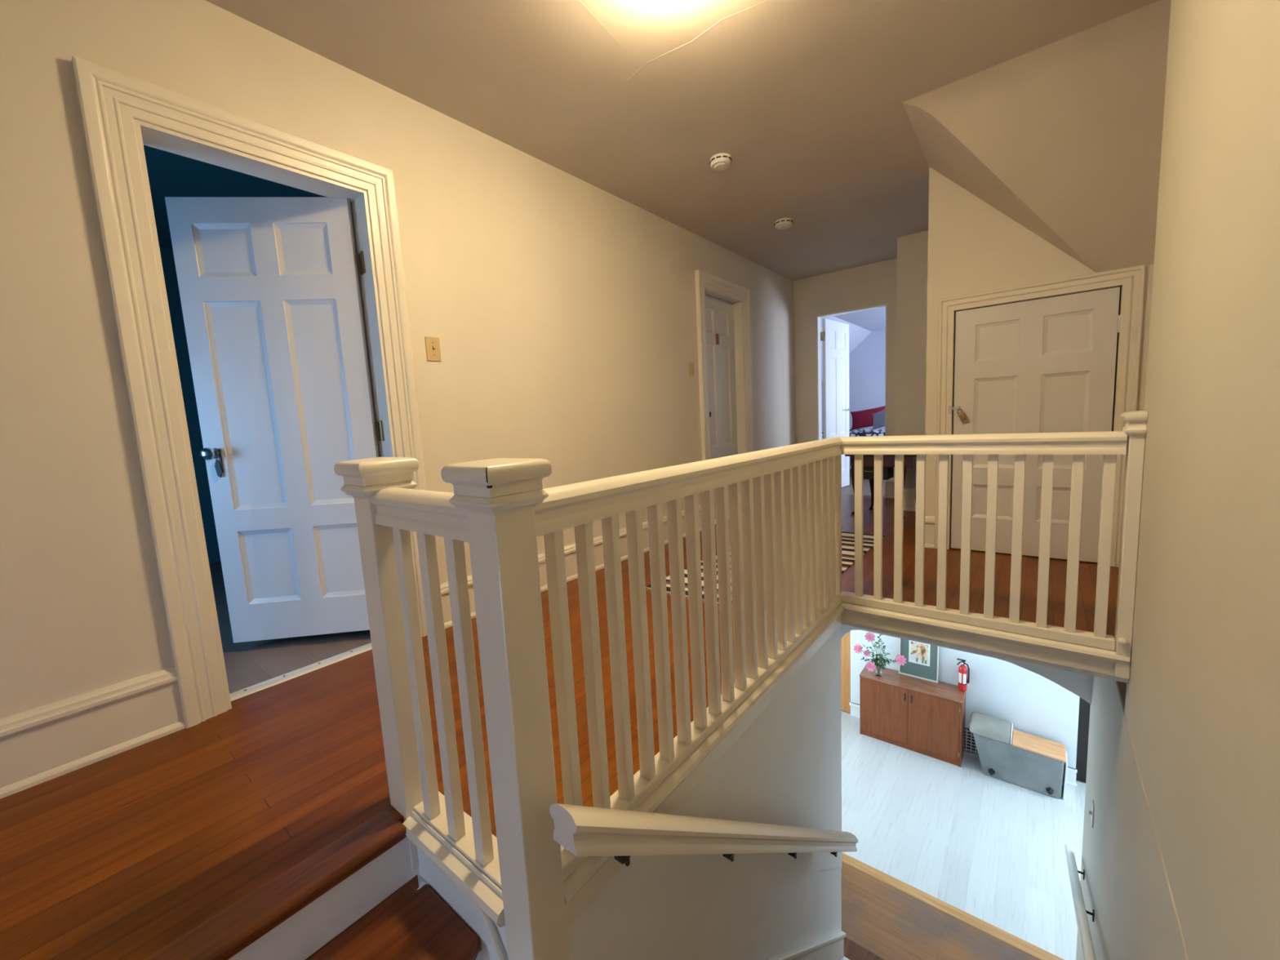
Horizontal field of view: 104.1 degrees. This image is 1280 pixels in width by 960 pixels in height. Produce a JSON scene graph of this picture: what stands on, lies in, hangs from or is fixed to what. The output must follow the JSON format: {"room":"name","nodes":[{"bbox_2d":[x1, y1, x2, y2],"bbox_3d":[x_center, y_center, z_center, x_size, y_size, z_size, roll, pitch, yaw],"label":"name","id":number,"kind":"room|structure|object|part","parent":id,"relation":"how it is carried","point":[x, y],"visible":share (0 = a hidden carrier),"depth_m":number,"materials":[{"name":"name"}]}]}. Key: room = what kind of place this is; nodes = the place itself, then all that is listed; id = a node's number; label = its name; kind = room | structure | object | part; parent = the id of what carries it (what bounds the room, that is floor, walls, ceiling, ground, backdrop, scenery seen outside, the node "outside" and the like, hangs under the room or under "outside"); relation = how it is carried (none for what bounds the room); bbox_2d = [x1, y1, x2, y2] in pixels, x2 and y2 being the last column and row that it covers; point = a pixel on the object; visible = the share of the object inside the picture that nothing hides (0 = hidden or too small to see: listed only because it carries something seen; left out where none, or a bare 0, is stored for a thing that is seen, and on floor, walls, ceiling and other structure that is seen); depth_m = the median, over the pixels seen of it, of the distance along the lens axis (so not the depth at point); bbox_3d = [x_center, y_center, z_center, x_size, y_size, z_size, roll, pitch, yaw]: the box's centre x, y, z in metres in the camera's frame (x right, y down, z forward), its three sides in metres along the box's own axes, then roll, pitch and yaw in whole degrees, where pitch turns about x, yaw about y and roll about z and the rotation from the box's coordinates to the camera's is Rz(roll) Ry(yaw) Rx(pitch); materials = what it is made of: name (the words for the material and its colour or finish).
{"room":"stair landing","nodes":[
{"label":"stair landing","id":0,"kind":"room"},
{"bbox_2d":[159,246,220,563],"bbox_3d":[-2.820,-0.480,2.753,2.980,2.560,3.400,2,9,39],"label":"wall","id":1,"kind":"structure","parent":0,"point":[166,254],"depth_m":4.00,"materials":[{"name":"teal paint"}]},
{"bbox_2d":[143,145,328,248],"bbox_3d":[-2.846,-1.718,2.576,2.880,0.060,3.200,2,9,39],"label":"ceiling","id":2,"kind":"structure","parent":0,"point":[170,174],"depth_m":2.95,"materials":[{"name":"teal paint"}]},
{"bbox_2d":[0,0,795,719],"bbox_3d":[-0.430,-0.665,3.247,0.120,2.564,7.390,2,9,39],"label":"wall","id":3,"kind":"structure","parent":0,"point":[561,308],"depth_m":1.99,"materials":[{"name":"paint"}]},
{"bbox_2d":[0,666,186,799],"bbox_3d":[-2.108,0.856,1.111,0.030,0.220,1.624,2,9,39],"label":"baseboard","id":4,"kind":"structure","parent":3,"relation":"attached to","point":[38,745],"depth_m":1.56,"materials":[{"name":"paint"}]},
{"bbox_2d":[71,55,426,728],"bbox_3d":[-1.351,-0.259,1.992,0.038,2.148,0.955,2,9,39],"label":"trim","id":5,"kind":"structure","parent":3,"relation":"attached to","point":[109,100],"depth_m":1.70,"materials":[{"name":"paint"}]},
{"bbox_2d":[133,118,395,709],"bbox_3d":[-1.409,-0.204,2.047,0.142,2.030,0.720,2,9,39],"label":"trim","id":6,"kind":"structure","parent":3,"relation":"attached to","point":[149,135],"depth_m":1.95,"materials":[{"name":"paint"}]},
{"bbox_2d":[164,196,384,643],"bbox_3d":[-1.573,-0.243,2.281,0.768,1.970,0.165,-4,7,-7],"label":"door","id":7,"kind":"structure","parent":3,"relation":"in","point":[269,286],"depth_m":2.25,"materials":[{"name":"paint"}]},
{"bbox_3d":[-1.896,-0.116,2.204,0.056,0.056,0.065,-4,7,-7],"label":"handle","id":8,"kind":"part","parent":7,"relation":"part of","materials":[{"name":"silver metal"}]},
{"bbox_2d":[214,448,223,477],"bbox_3d":[-1.892,-0.077,2.260,0.029,0.130,0.054,-4,7,-7],"label":"key fob","id":9,"kind":"object","parent":7,"relation":"hanging from","point":[219,467],"visible":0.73,"depth_m":2.24,"materials":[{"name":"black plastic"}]},
{"bbox_2d":[424,336,441,361],"bbox_3d":[-1.001,-0.636,2.425,0.018,0.114,0.072,2,9,39],"label":"light switch","id":10,"kind":"object","parent":3,"relation":"attached to","point":[433,352],"visible":1,"depth_m":2.42,"materials":[{"name":"beige plastic"}]},
{"bbox_2d":[440,505,701,628],"bbox_3d":[-0.211,0.480,3.460,0.030,0.220,2.550,2,9,39],"label":"baseboard","id":11,"kind":"structure","parent":3,"relation":"attached to","point":[570,550],"depth_m":3.18,"materials":[{"name":"paint"}]},
{"bbox_2d":[688,361,694,376],"bbox_3d":[0.441,-0.936,4.210,0.018,0.115,0.070,2,9,39],"label":"light switch","id":12,"kind":"object","parent":3,"relation":"attached to","point":[691,364],"visible":1,"depth_m":4.21,"materials":[{"name":"beige plastic"}]},
{"bbox_2d":[705,294,737,519],"bbox_3d":[0.744,-0.667,4.776,0.165,2.073,0.691,2,9,39],"label":"door","id":13,"kind":"structure","parent":3,"relation":"in","point":[719,313],"depth_m":4.79,"materials":[{"name":"paint"}]},
{"bbox_2d":[715,333,719,345],"bbox_3d":[0.727,-1.323,4.691,0.003,0.100,0.055,2,9,39],"label":"door sign","id":14,"kind":"object","parent":13,"relation":"attached to","point":[717,335],"visible":1,"depth_m":4.69,"materials":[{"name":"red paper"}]},
{"bbox_2d":[694,269,754,460],"bbox_3d":[0.833,-0.726,4.695,0.038,2.215,0.957,2,9,39],"label":"trim","id":15,"kind":"structure","parent":3,"relation":"attached to","point":[703,279],"depth_m":4.41,"materials":[{"name":"paint"}]},
{"bbox_2d":[704,287,746,456],"bbox_3d":[0.779,-0.670,4.747,0.132,2.097,0.722,2,9,39],"label":"trim","id":16,"kind":"structure","parent":3,"relation":"attached to","point":[738,303],"depth_m":4.95,"materials":[{"name":"paint"}]},
{"bbox_2d":[417,847,508,959],"bbox_3d":[-0.404,1.469,1.271,0.470,1.190,0.047,2,9,39],"label":"wall","id":17,"kind":"structure","parent":0,"point":[430,874],"depth_m":1.18,"materials":[{"name":"paint"}]},
{"bbox_2d":[476,905,506,959],"bbox_3d":[-0.308,1.144,1.098,0.133,0.465,0.014,2,9,39],"label":"trim","id":18,"kind":"structure","parent":17,"relation":"attached to","point":[495,940],"depth_m":1.07,"materials":[{"name":"paint"}]},
{"bbox_2d":[0,469,1119,959],"bbox_3d":[0.721,0.550,4.332,6.400,0.220,10.200,2,9,39],"label":"floor","id":19,"kind":"structure","parent":0,"point":[122,855],"depth_m":1.45,"materials":[{"name":"brown wood"}]},
{"bbox_2d":[144,810,406,959],"bbox_3d":[-1.210,0.999,0.571,0.116,0.032,1.872,2,9,39],"label":"stair nosing","id":20,"kind":"structure","parent":19,"relation":"attached to","point":[231,931],"depth_m":1.08,"materials":[{"name":"brown wood"}]},
{"bbox_2d":[229,642,372,701],"bbox_3d":[-1.377,0.796,2.182,0.068,0.011,0.691,2,9,39],"label":"threshold strip","id":21,"kind":"object","parent":19,"relation":"on","point":[261,686],"visible":0.77,"depth_m":2.09,"materials":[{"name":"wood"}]},
{"bbox_2d":[228,836,419,959],"bbox_3d":[-1.179,1.082,0.577,0.012,0.135,1.900,2,9,39],"label":"stair riser","id":22,"kind":"structure","parent":19,"relation":"attached to","point":[300,935],"depth_m":1.16,"materials":[{"name":"paint"}]},
{"bbox_2d":[333,457,422,871],"bbox_3d":[-0.624,0.477,1.295,0.144,1.074,0.144,2,9,39],"label":"newel post","id":23,"kind":"object","parent":19,"relation":"on","point":[362,477],"visible":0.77,"depth_m":1.24,"materials":[{"name":"paint"}]},
{"bbox_2d":[370,487,505,927],"bbox_3d":[-0.438,0.469,1.132,0.404,0.896,0.106,2,9,39],"label":"balustrade","id":24,"kind":"object","parent":19,"relation":"on","point":[464,846],"visible":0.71,"depth_m":1.12,"materials":[{"name":"paint"}]},
{"bbox_3d":[-0.457,0.067,1.087,0.404,0.084,0.072,2,9,39],"label":"rail","id":25,"kind":"part","parent":24,"relation":"part of","materials":[{"name":"paint"}]},
{"bbox_3d":[-0.408,0.857,1.189,0.404,0.021,0.076,2,9,39],"label":"shoe rail","id":26,"kind":"part","parent":24,"relation":"part of","materials":[{"name":"paint"}]},
{"bbox_2d":[534,436,844,927],"bbox_3d":[0.400,0.373,1.783,0.103,0.944,1.966,2,9,39],"label":"balustrade","id":27,"kind":"object","parent":19,"relation":"on","point":[784,514],"visible":0.85,"depth_m":1.44,"materials":[{"name":"paint"}]},
{"bbox_3d":[0.381,-0.053,1.730,0.072,0.084,1.966,2,9,39],"label":"rail","id":28,"kind":"part","parent":27,"relation":"part of","materials":[{"name":"paint"}]},
{"bbox_3d":[0.412,0.721,1.819,0.059,0.030,1.950,2,9,39],"label":"shoe rail","id":29,"kind":"part","parent":27,"relation":"part of","materials":[{"name":"paint"}]},
{"bbox_2d":[645,531,884,606],"bbox_3d":[0.958,0.532,3.394,0.880,0.009,1.930,2,9,39],"label":"striped rug","id":30,"kind":"object","parent":19,"relation":"on","point":[847,538],"visible":0.17,"depth_m":3.40,"materials":[{"name":"fabric"}]},
{"bbox_2d":[822,428,884,469],"bbox_3d":[3.710,-0.432,7.500,2.207,0.677,1.260,2,9,39],"label":"bed","id":31,"kind":"object","parent":19,"relation":"on","point":[859,432],"visible":0.16,"depth_m":7.22,"materials":[{"name":"fabric"}]},
{"bbox_2d":[822,428,884,437],"bbox_3d":[3.683,-0.613,7.457,2.207,0.304,1.206,2,9,39],"label":"quilt","id":32,"kind":"object","parent":31,"relation":"on","point":[859,432],"depth_m":7.21,"materials":[{"name":"multicoloured fabric"}]},
{"bbox_2d":[849,405,884,430],"bbox_3d":[3.534,-0.957,7.701,0.596,0.372,0.166,2,9,39],"label":"pillow","id":33,"kind":"object","parent":31,"relation":"on","point":[860,419],"visible":0.66,"depth_m":7.70,"materials":[{"name":"fabric"}]},
{"bbox_2d":[871,409,884,430],"bbox_3d":[3.588,-0.910,7.275,0.184,0.366,0.500,-8,8,-36],"label":"pillow","id":34,"kind":"object","parent":31,"relation":"on","point":[878,417],"visible":0.46,"depth_m":7.31,"materials":[{"name":"grey fabric"}]},
{"bbox_2d":[844,454,916,518],"bbox_3d":[2.273,0.032,4.641,0.600,0.585,0.380,2,9,39],"label":"side table","id":35,"kind":"object","parent":19,"relation":"on","point":[909,460],"visible":0.38,"depth_m":4.56,"materials":[{"name":"brown wood"}]},
{"bbox_3d":[2.007,0.053,4.668,0.073,0.564,0.076,2,9,39],"label":"leg","id":36,"kind":"part","parent":35,"relation":"part of","materials":[{"name":"brown wood"}]},
{"bbox_3d":[2.250,0.019,4.849,0.073,0.564,0.076,2,9,39],"label":"leg","id":37,"kind":"part","parent":35,"relation":"part of","materials":[{"name":"brown wood"}]},
{"bbox_3d":[2.199,-0.080,4.696,0.290,0.120,0.240,2,9,39],"label":"drawer","id":38,"kind":"part","parent":35,"relation":"part of","materials":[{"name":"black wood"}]},
{"bbox_3d":[2.313,0.066,4.422,0.073,0.564,0.076,2,9,39],"label":"leg","id":39,"kind":"part","parent":35,"relation":"part of","materials":[{"name":"brown wood"}]},
{"bbox_2d":[834,431,1129,675],"bbox_3d":[1.394,0.265,2.186,1.104,0.927,0.095,2,9,39],"label":"balustrade","id":40,"kind":"object","parent":19,"relation":"on","point":[1067,646],"visible":0.91,"depth_m":2.10,"materials":[{"name":"paint"}]},
{"bbox_3d":[1.404,0.608,2.243,1.060,0.042,0.059,2,9,39],"label":"shoe rail","id":41,"kind":"part","parent":40,"relation":"part of","materials":[{"name":"paint"}]},
{"bbox_3d":[1.357,-0.154,2.152,1.061,0.084,0.072,2,9,39],"label":"rail","id":42,"kind":"part","parent":40,"relation":"part of","materials":[{"name":"paint"}]},
{"bbox_2d":[204,0,1159,280],"bbox_3d":[0.916,-1.877,1.967,3.500,0.101,7.390,2,9,39],"label":"ceiling","id":43,"kind":"structure","parent":0,"point":[805,98],"depth_m":2.30,"materials":[{"name":"paint"}]},
{"bbox_2d":[709,152,731,170],"bbox_3d":[0.484,-1.899,2.992,0.128,0.052,0.130,2,9,39],"label":"smoke detector","id":44,"kind":"object","parent":43,"relation":"attached to","point":[722,161],"visible":1,"depth_m":2.96,"materials":[{"name":"white plastic"}]},
{"bbox_2d":[774,217,792,229],"bbox_3d":[1.156,-2.055,4.018,0.140,0.052,0.142,2,9,39],"label":"smoke detector","id":45,"kind":"object","parent":43,"relation":"attached to","point":[784,223],"visible":1,"depth_m":3.98,"materials":[{"name":"white plastic"}]},
{"bbox_2d":[567,867,841,959],"bbox_3d":[0.414,2.178,2.021,0.155,2.857,2.045,2,9,39],"label":"wall","id":46,"kind":"structure","parent":0,"point":[765,918],"depth_m":1.66,"materials":[{"name":"paint"}]},
{"bbox_2d":[440,457,569,959],"bbox_3d":[-0.215,0.940,1.038,0.145,1.974,0.144,2,9,39],"label":"newel post","id":47,"kind":"object","parent":46,"relation":"attached to","point":[499,497],"visible":1,"depth_m":0.94,"materials":[{"name":"paint"}]},
{"bbox_2d":[549,803,857,866],"bbox_3d":[0.407,1.195,1.701,0.160,1.428,1.755,2,9,39],"label":"wall handrail","id":48,"kind":"object","parent":46,"relation":"attached to","point":[583,831],"visible":1,"depth_m":1.15,"materials":[{"name":"paint"}]},
{"bbox_2d":[590,625,841,902],"bbox_3d":[0.464,1.521,1.923,0.007,1.516,1.969,2,9,39],"label":"wall","id":49,"kind":"structure","parent":46,"relation":"attached to","point":[785,768],"depth_m":1.99,"materials":[{"name":"paint"}]},
{"bbox_2d":[764,931,845,959],"bbox_3d":[0.638,2.113,2.153,0.026,1.387,1.545,2,9,39],"label":"baseboard","id":50,"kind":"structure","parent":46,"relation":"attached to","point":[831,947],"depth_m":2.48,"materials":[{"name":"paint"}]},
{"bbox_2d":[841,620,1128,683],"bbox_3d":[1.438,0.735,2.250,1.092,0.025,0.057,2,9,39],"label":"trim","id":51,"kind":"structure","parent":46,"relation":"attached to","point":[850,624],"depth_m":2.15,"materials":[{"name":"paint"}]},
{"bbox_2d":[793,257,897,478],"bbox_3d":[2.374,-1.094,5.638,1.239,2.564,0.098,2,9,39],"label":"wall","id":52,"kind":"structure","parent":0,"point":[873,284],"depth_m":5.62,"materials":[{"name":"paint"}]},
{"bbox_2d":[821,318,851,487],"bbox_3d":[2.423,-0.905,6.168,0.134,2.040,0.732,3,9,44],"label":"door","id":53,"kind":"structure","parent":52,"relation":"in","point":[834,335],"depth_m":6.11,"materials":[{"name":"paint"}]},
{"bbox_2d":[816,303,887,497],"bbox_3d":[2.402,-0.850,5.657,0.747,2.072,0.112,2,9,39],"label":"trim","id":54,"kind":"structure","parent":52,"relation":"attached to","point":[819,317],"depth_m":5.76,"materials":[{"name":"paint"}]},
{"bbox_2d":[885,478,894,498],"bbox_3d":[2.789,0.093,5.410,0.229,0.220,0.030,2,9,39],"label":"baseboard","id":55,"kind":"structure","parent":52,"relation":"attached to","point":[890,483],"depth_m":5.45,"materials":[{"name":"paint"}]},
{"bbox_2d":[821,329,885,430],"bbox_3d":[3.353,-1.141,6.729,4.800,2.300,3.000,2,9,39],"label":"wall","id":56,"kind":"structure","parent":0,"point":[867,361],"depth_m":8.15,"materials":[{"name":"paint"}]},
{"bbox_2d":[821,306,885,382],"bbox_3d":[3.288,-1.568,6.706,4.700,1.840,2.810,2,9,39],"label":"ceiling","id":57,"kind":"structure","parent":0,"point":[861,323],"depth_m":7.20,"materials":[{"name":"paint"}]},
{"bbox_2d":[895,230,928,488],"bbox_3d":[3.489,-0.996,4.315,2.161,2.564,0.773,2,9,39],"label":"wall","id":58,"kind":"structure","parent":0,"point":[912,249],"depth_m":4.57,"materials":[{"name":"paint"}]},
{"bbox_2d":[903,487,915,511],"bbox_3d":[3.300,0.215,4.142,2.161,0.220,0.030,2,9,39],"label":"baseboard","id":59,"kind":"structure","parent":58,"relation":"attached to","point":[909,504],"depth_m":4.73,"materials":[{"name":"paint"}]},
{"bbox_2d":[840,862,1039,959],"bbox_3d":[1.931,3.287,3.391,1.582,0.180,0.771,2,9,39],"label":"stair landing","id":60,"kind":"structure","parent":0,"point":[881,918],"depth_m":3.54,"materials":[{"name":"brown wood"}]},
{"bbox_2d":[841,852,1064,959],"bbox_3d":[2.199,3.159,3.719,1.582,0.032,0.100,2,9,39],"label":"stair nosing","id":61,"kind":"structure","parent":60,"relation":"attached to","point":[988,928],"depth_m":3.64,"materials":[{"name":"brown wood"}]},
{"bbox_2d":[840,710,1085,959],"bbox_3d":[3.082,3.139,5.334,7.000,0.100,3.550,2,9,39],"label":"floor","id":62,"kind":"structure","parent":0,"point":[991,849],"depth_m":4.50,"materials":[{"name":"wood"}]},
{"bbox_2d":[859,663,965,767],"bbox_3d":[3.106,2.662,5.731,1.029,0.750,0.338,2,9,39],"label":"base cabinet","id":63,"kind":"object","parent":62,"relation":"on","point":[926,717],"visible":0.86,"depth_m":5.58,"materials":[{"name":"brown wood"}]},
{"bbox_2d":[875,665,882,675],"bbox_3d":[2.797,2.221,5.851,0.092,0.128,0.092,2,9,39],"label":"glass vase","id":64,"kind":"object","parent":63,"relation":"on","point":[878,671],"visible":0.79,"depth_m":5.82,"materials":[{"name":"white"}]},
{"bbox_2d":[853,643,872,657],"bbox_3d":[2.654,2.105,5.878,0.276,0.328,0.092,2,9,39],"label":"flower","id":65,"kind":"object","parent":64,"relation":"in","point":[858,648],"visible":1,"depth_m":5.90,"materials":[{"name":"pink plant"}]},
{"bbox_2d":[862,649,877,666],"bbox_3d":[2.705,2.133,5.845,0.168,0.276,0.060,0,7,23],"label":"flower","id":66,"kind":"object","parent":64,"relation":"in","point":[866,654],"visible":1,"depth_m":5.84,"materials":[{"name":"pink plant"}]},
{"bbox_2d":[865,661,875,671],"bbox_3d":[2.708,2.193,5.802,0.164,0.166,0.100,-3,7,-2],"label":"flower","id":67,"kind":"object","parent":64,"relation":"in","point":[870,666],"visible":1,"depth_m":5.79,"materials":[{"name":"pink plant"}]},
{"bbox_2d":[864,631,877,662],"bbox_3d":[2.704,2.024,5.848,0.150,0.490,0.091,2,9,39],"label":"flower","id":68,"kind":"object","parent":64,"relation":"in","point":[869,637],"visible":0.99,"depth_m":5.82,"materials":[{"name":"pink plant"}]},
{"bbox_2d":[861,634,896,669],"bbox_3d":[2.784,2.026,5.794,0.393,0.473,0.163,2,9,39],"label":"foliage sprays","id":69,"kind":"object","parent":64,"relation":"in","point":[875,660],"visible":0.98,"depth_m":5.79,"materials":[{"name":"green plant"}]},
{"bbox_2d":[884,653,906,665],"bbox_3d":[2.875,2.125,5.716,0.310,0.305,0.099,2,9,39],"label":"flower","id":70,"kind":"object","parent":64,"relation":"in","point":[900,660],"visible":1,"depth_m":5.63,"materials":[{"name":"pink plant"}]},
{"bbox_3d":[2.819,2.653,5.765,0.488,0.659,0.018,2,9,39],"label":"door","id":71,"kind":"part","parent":63,"relation":"part of","materials":[{"name":"brown wood"}]},
{"bbox_2d":[898,638,938,683],"bbox_3d":[3.196,1.996,5.729,0.400,0.558,0.058,2,9,39],"label":"framed picture","id":72,"kind":"object","parent":63,"relation":"on","point":[922,660],"visible":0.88,"depth_m":5.72,"materials":[{"name":"green paper"}]},
{"bbox_2d":[910,641,928,662],"bbox_3d":[3.200,1.965,5.720,0.175,0.195,0.013,2,9,39],"label":"print","id":73,"kind":"object","parent":72,"relation":"attached to","point":[918,651],"depth_m":5.72},
{"bbox_3d":[3.202,2.669,5.458,0.488,0.659,0.018,2,9,39],"label":"door","id":74,"kind":"part","parent":63,"relation":"part of","materials":[{"name":"brown wood"}]},
{"bbox_2d":[968,711,1067,799],"bbox_3d":[3.851,2.789,5.108,0.796,0.566,0.342,2,9,39],"label":"bench","id":75,"kind":"object","parent":62,"relation":"on","point":[1024,759],"visible":1,"depth_m":5.03,"materials":[{"name":"grey metal"}]},
{"bbox_2d":[968,711,1011,743],"bbox_3d":[3.676,2.566,5.235,0.350,0.135,0.309,2,9,39],"label":"cushion","id":76,"kind":"object","parent":75,"relation":"on","point":[982,726],"depth_m":5.16,"materials":[{"name":"grey fabric"}]},
{"bbox_3d":[4.171,2.897,4.898,0.028,0.367,0.245,2,9,39],"label":"panel","id":77,"kind":"part","parent":75,"relation":"part of","materials":[{"name":"paint"}]},
{"bbox_2d":[850,630,1079,768],"bbox_3d":[3.834,1.645,6.003,2.160,2.627,1.210,2,9,39],"label":"wall","id":78,"kind":"structure","parent":0,"point":[1035,704],"depth_m":5.29,"materials":[{"name":"paint"}]},
{"bbox_2d":[848,702,859,718],"bbox_3d":[2.767,2.910,6.261,0.265,0.170,0.035,2,9,39],"label":"baseboard","id":79,"kind":"structure","parent":78,"relation":"attached to","point":[855,708],"depth_m":6.30,"materials":[{"name":"paint"}]},
{"bbox_2d":[956,657,969,691],"bbox_3d":[3.517,2.119,5.457,0.108,0.344,0.124,-2,7,11],"label":"fire extinguisher","id":80,"kind":"object","parent":78,"relation":"attached to","point":[963,678],"visible":1,"depth_m":5.41,"materials":[{"name":"red metal"}]},
{"bbox_3d":[3.494,1.986,5.431,0.081,0.072,0.034,2,9,39],"label":"lever","id":81,"kind":"part","parent":80,"relation":"part of","materials":[{"name":"black plastic"}]},
{"bbox_2d":[964,728,977,753],"bbox_3d":[3.723,2.890,5.490,0.250,0.250,0.028,2,9,39],"label":"air vent","id":82,"kind":"object","parent":78,"relation":"in","point":[970,743],"visible":0.32,"depth_m":5.53,"materials":[{"name":"grey metal"}]},
{"bbox_2d":[1062,765,1077,786],"bbox_3d":[4.319,2.975,5.018,0.115,0.170,0.035,2,9,39],"label":"baseboard","id":83,"kind":"structure","parent":78,"relation":"attached to","point":[1072,772],"depth_m":5.01,"materials":[{"name":"paint"}]},
{"bbox_2d":[840,166,1153,704],"bbox_3d":[2.485,0.533,4.052,3.500,5.430,1.470,2,9,39],"label":"wall","id":84,"kind":"structure","parent":0,"point":[974,246],"depth_m":3.13,"materials":[{"name":"paint"}]},
{"bbox_2d":[924,515,934,548],"bbox_3d":[2.012,0.362,3.475,0.070,0.220,0.030,2,9,39],"label":"baseboard","id":85,"kind":"structure","parent":84,"relation":"attached to","point":[929,520],"depth_m":3.47,"materials":[{"name":"paint"}]},
{"bbox_2d":[948,286,1120,562],"bbox_3d":[2.385,-0.302,3.095,0.809,1.569,0.066,2,9,39],"label":"door","id":86,"kind":"structure","parent":84,"relation":"in","point":[1045,365],"depth_m":3.05,"materials":[{"name":"paint"}]},
{"bbox_2d":[956,408,968,421],"bbox_3d":[2.102,-0.426,3.256,0.063,0.081,0.022,2,9,39],"label":"padlock","id":87,"kind":"object","parent":86,"relation":"hanging from","point":[962,416],"visible":1,"depth_m":3.25,"materials":[{"name":"gold metal"}]},
{"bbox_2d":[934,264,1146,567],"bbox_3d":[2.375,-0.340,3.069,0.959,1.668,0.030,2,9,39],"label":"trim","id":88,"kind":"structure","parent":84,"relation":"attached to","point":[1132,279],"depth_m":2.86,"materials":[{"name":"paint"}]},
{"bbox_2d":[902,0,1171,272],"bbox_3d":[2.126,-1.570,2.532,1.298,0.928,0.905,2,9,39],"label":"ceiling","id":89,"kind":"structure","parent":0,"point":[1063,138],"depth_m":2.45,"materials":[{"name":"paint"}]},
{"bbox_2d":[1075,0,1279,959],"bbox_3d":[1.125,0.975,0.901,0.120,5.430,5.300,2,9,39],"label":"wall","id":90,"kind":"structure","parent":0,"point":[1180,854],"depth_m":1.10,"materials":[{"name":"paint"}]},
{"bbox_2d":[1064,844,1096,959],"bbox_3d":[2.312,2.178,2.609,0.082,0.672,1.520,2,9,39],"label":"wall handrail","id":91,"kind":"object","parent":90,"relation":"attached to","point":[1084,932],"visible":1,"depth_m":2.46,"materials":[{"name":"paint"}]},
{"bbox_2d":[1088,800,1094,827],"bbox_3d":[2.460,1.818,2.723,0.018,0.120,0.070,2,9,39],"label":"light switch","id":92,"kind":"object","parent":90,"relation":"attached to","point":[1091,812],"visible":1,"depth_m":2.70,"materials":[{"name":"white plastic"}]},
{"bbox_2d":[1114,410,1147,679],"bbox_3d":[1.802,0.247,1.853,0.060,0.996,0.126,2,9,39],"label":"newel post","id":93,"kind":"object","parent":90,"relation":"attached to","point":[1135,427],"visible":0.95,"depth_m":1.82,"materials":[{"name":"paint"}]},
{"bbox_3d":[1.792,0.599,1.854,0.028,0.026,0.028,2,9,39],"label":"drop knob","id":94,"kind":"part","parent":93,"relation":"part of","materials":[{"name":"paint"}]},
{"bbox_3d":[-0.545,1.380,-0.069,1.247,0.034,1.620,2,9,39],"label":"stair landing","id":95,"kind":"structure","parent":90,"relation":"attached to","visible":0},
{"bbox_2d":[475,947,483,959],"bbox_3d":[-0.955,1.258,0.423,0.015,0.135,1.898,2,9,39],"label":"stair riser","id":96,"kind":"structure","parent":95,"relation":"on","point":[479,957],"depth_m":1.14,"materials":[{"name":"paint"}]},
{"bbox_2d":[308,884,480,959],"bbox_3d":[-1.052,1.171,0.487,0.302,0.032,1.898,2,9,39],"label":"stair tread","id":97,"kind":"structure","parent":96,"relation":"on","point":[411,924],"depth_m":1.15,"materials":[{"name":"brown wood"}]},
{"bbox_3d":[2.980,1.792,5.136,7.200,2.627,3.650,2,9,39],"label":"wall","id":98,"kind":"structure","parent":0,"visible":0},
{"bbox_2d":[840,631,850,712],"bbox_3d":[2.257,1.953,6.535,0.935,2.037,0.110,2,9,39],"label":"door","id":99,"kind":"structure","parent":98,"relation":"in","point":[846,639],"depth_m":6.35,"materials":[{"name":"orange wood"}]},
{"bbox_2d":[1075,697,1090,782],"bbox_3d":[4.637,1.935,4.688,0.745,2.257,0.110,2,9,39],"label":"door","id":100,"kind":"structure","parent":98,"relation":"in","point":[1084,706],"depth_m":4.99,"materials":[{"name":"black wood"}]},
{"bbox_3d":[0.752,2.267,1.865,1.582,2.321,2.800,2,9,39],"label":"stair riser","id":101,"kind":"structure","parent":0,"visible":0},
{"bbox_2d":[844,937,884,959],"bbox_3d":[0.758,2.266,1.873,1.582,2.019,2.824,2,9,39],"label":"flight","id":102,"kind":"object","parent":101,"relation":"on","point":[852,951],"visible":0.29,"depth_m":3.23,"materials":[{"name":"brown wood"}]}
]}

